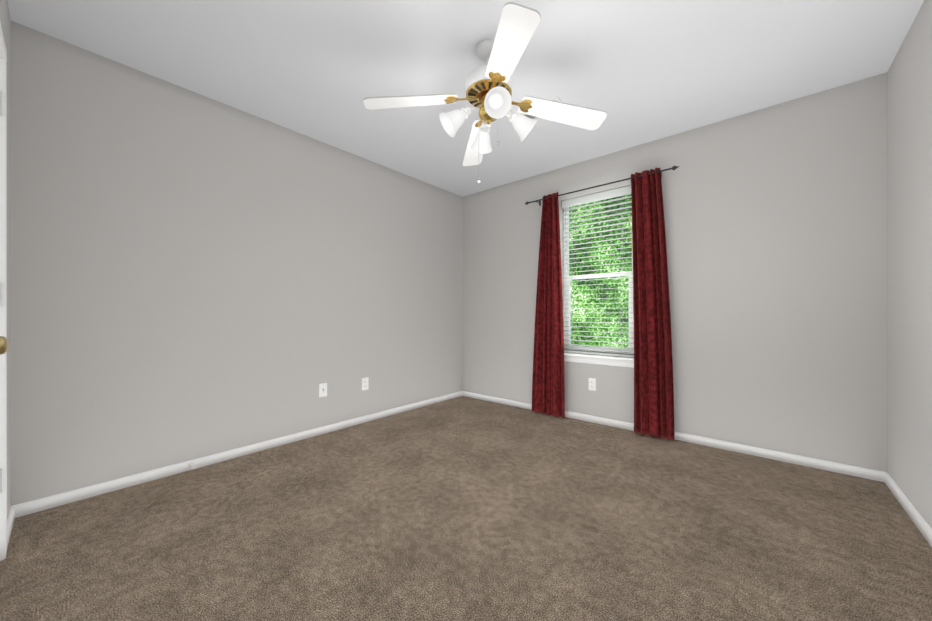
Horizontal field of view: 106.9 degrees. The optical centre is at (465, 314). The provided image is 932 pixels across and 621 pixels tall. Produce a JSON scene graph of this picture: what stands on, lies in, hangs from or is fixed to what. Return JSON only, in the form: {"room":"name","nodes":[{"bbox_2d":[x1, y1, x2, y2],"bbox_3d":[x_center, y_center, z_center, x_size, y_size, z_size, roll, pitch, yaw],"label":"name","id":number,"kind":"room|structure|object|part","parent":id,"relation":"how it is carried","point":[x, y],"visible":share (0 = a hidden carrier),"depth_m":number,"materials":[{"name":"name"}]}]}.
{"room":"empty bedroom","nodes":[
{"label":"empty bedroom","id":0,"kind":"room"},
{"bbox_2d":[0,0,10,518],"bbox_3d":[-0.995,-0.219,0.555,3.360,2.440,0.120,0,0,41],"label":"wall","id":1,"kind":"structure","parent":0,"point":[5,20],"depth_m":1.62,"materials":[{"name":"grey paint"}]},
{"bbox_2d":[0,91,4,492],"bbox_3d":[-1.871,-0.090,1.394,0.042,1.618,0.012,0,0,41],"label":"door hinges","id":2,"kind":"object","parent":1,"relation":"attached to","point":[2,293],"visible":1,"depth_m":1.39,"materials":[{"name":"white metal"}]},
{"bbox_2d":[0,23,6,561],"bbox_3d":[-1.563,-0.049,1.130,0.944,2.099,0.014,0,0,41],"label":"door frame","id":3,"kind":"structure","parent":1,"relation":"attached to","point":[3,309],"depth_m":1.40,"materials":[{"name":"white wood"}]},
{"bbox_2d":[7,506,14,548],"bbox_3d":[-2.078,0.970,1.571,0.395,0.060,0.012,0,0,41],"label":"baseboard","id":4,"kind":"structure","parent":1,"relation":"attached to","point":[11,518],"depth_m":1.59,"materials":[{"name":"white wood"}]},
{"bbox_2d":[11,21,461,505],"bbox_3d":[-1.183,-0.220,3.009,0.120,2.440,3.600,0,0,41],"label":"wall","id":5,"kind":"structure","parent":0,"point":[194,275],"depth_m":2.22,"materials":[{"name":"grey paint"}]},
{"bbox_2d":[13,391,462,517],"bbox_3d":[-1.133,0.970,2.966,0.012,0.060,3.360,0,0,41],"label":"baseboard","id":6,"kind":"structure","parent":5,"relation":"attached to","point":[36,505],"depth_m":2.23,"materials":[{"name":"white wood"}]},
{"bbox_2d":[319,383,326,396],"bbox_3d":[-1.193,0.635,2.893,0.016,0.114,0.070,0,0,41],"label":"outlet","id":7,"kind":"object","parent":5,"relation":"attached to","point":[322,389],"visible":1,"depth_m":2.89,"materials":[{"name":"white plastic"}]},
{"bbox_2d":[362,377,368,389],"bbox_3d":[-0.933,0.645,3.203,0.008,0.114,0.070,0,0,41],"label":"outlet","id":8,"kind":"object","parent":5,"relation":"attached to","point":[365,383],"visible":1,"depth_m":3.20,"materials":[{"name":"white plastic"}]},
{"bbox_2d":[7,0,923,196],"bbox_3d":[0.138,-1.490,1.875,3.600,0.100,3.600,0,0,41],"label":"ceiling","id":9,"kind":"structure","parent":0,"point":[639,72],"depth_m":1.95,"materials":[{"name":"white paint"}]},
{"bbox_2d":[363,2,606,182],"bbox_3d":[0.123,-1.075,1.874,1.039,0.730,1.039,0,0,41],"label":"ceiling fan","id":10,"kind":"object","parent":9,"relation":"hanging from","point":[488,88],"visible":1,"depth_m":1.82,"materials":[{"name":"white"}]},
{"bbox_3d":[0.123,-1.315,1.874,0.256,0.249,0.256,0,0,41],"label":"motor","id":11,"kind":"part","parent":10,"relation":"part of","materials":[{"name":"white"}]},
{"bbox_2d":[520,97,563,127],"bbox_3d":[0.570,-1.434,2.479,0.310,0.012,0.240,0,0,41],"label":"ceiling vent","id":12,"kind":"object","parent":9,"relation":"in","point":[540,122],"visible":0.15,"depth_m":2.54,"materials":[{"name":"white metal"}]},
{"bbox_2d":[0,396,931,620],"bbox_3d":[0.138,1.050,1.876,3.600,0.100,3.600,0,0,41],"label":"floor","id":13,"kind":"structure","parent":0,"point":[462,508],"depth_m":1.55,"materials":[{"name":"carpet"}]},
{"bbox_2d":[462,72,886,471],"bbox_3d":[1.270,-0.220,3.196,3.360,2.440,0.120,0,0,41],"label":"wall","id":14,"kind":"structure","parent":0,"point":[775,217],"depth_m":2.46,"materials":[{"name":"grey paint"}]},
{"bbox_2d":[588,378,595,390],"bbox_3d":[1.168,0.650,3.200,0.070,0.114,0.008,0,0,41],"label":"outlet","id":15,"kind":"object","parent":14,"relation":"attached to","point":[592,384],"visible":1,"depth_m":3.20,"materials":[{"name":"white plastic"}]},
{"bbox_2d":[564,195,633,354],"bbox_3d":[1.244,-0.370,3.249,0.670,1.500,0.058,0,0,41],"label":"window","id":16,"kind":"structure","parent":14,"relation":"in","point":[567,303],"depth_m":3.27,"materials":[{"name":"white plastic"}]},
{"bbox_2d":[562,185,633,357],"bbox_3d":[1.209,-0.372,3.209,0.664,1.492,0.064,0,0,41],"label":"window blinds","id":17,"kind":"object","parent":16,"relation":"attached to","point":[612,193],"visible":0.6,"depth_m":3.19,"materials":[{"name":"grey plastic"}]},
{"bbox_2d":[564,352,633,367],"bbox_3d":[1.198,0.421,3.197,0.760,0.082,0.094,0,0,41],"label":"window sill","id":18,"kind":"structure","parent":14,"relation":"attached to","point":[618,361],"depth_m":3.14,"materials":[{"name":"white wood"}]},
{"bbox_2d":[524,166,679,439],"bbox_3d":[1.144,-0.097,3.156,1.398,2.170,0.106,0,0,41],"label":"curtain","id":19,"kind":"object","parent":14,"relation":"attached to","point":[653,393],"visible":1,"depth_m":2.87,"materials":[{"name":"red fabric"}]},
{"bbox_3d":[1.155,-1.142,3.168,1.398,0.052,0.073,0,0,41],"label":"rod","id":20,"kind":"part","parent":19,"relation":"part of","materials":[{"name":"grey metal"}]},
{"bbox_2d":[463,391,885,481],"bbox_3d":[1.228,0.970,3.147,3.360,0.060,0.012,0,0,41],"label":"baseboard","id":21,"kind":"structure","parent":14,"relation":"attached to","point":[861,472],"depth_m":2.50,"materials":[{"name":"white wood"}]},
{"bbox_2d":[887,0,931,527],"bbox_3d":[1.458,-0.219,0.743,0.120,2.440,3.600,0,0,41],"label":"wall","id":22,"kind":"structure","parent":0,"point":[909,272],"depth_m":1.72,"materials":[{"name":"grey paint"}]},
{"bbox_2d":[885,472,931,546],"bbox_3d":[1.408,0.971,0.786,0.012,0.060,3.360,0,0,41],"label":"baseboard","id":23,"kind":"structure","parent":22,"relation":"attached to","point":[919,521],"depth_m":1.71,"materials":[{"name":"white wood"}]},
{"label":"outside","id":24,"kind":"structure","parent":0,"visible":0},
{"bbox_2d":[569,194,631,348],"bbox_3d":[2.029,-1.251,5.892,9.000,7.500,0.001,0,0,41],"label":"foliage","id":25,"kind":"object","parent":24,"point":[614,300],"depth_m":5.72,"materials":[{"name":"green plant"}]},
{"bbox_3d":[-1.579,-0.020,1.112,0.810,2.020,0.035,0,0,41],"label":"door","id":26,"kind":"structure","parent":0,"visible":0},
{"bbox_2d":[0,336,7,354],"bbox_3d":[-1.324,0.086,0.893,0.060,0.060,0.171,0,0,41],"label":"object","id":27,"kind":"structure","parent":26,"relation":"attached to","point":[3,345],"depth_m":0.94,"materials":[{"name":"gold metal"}]}
]}

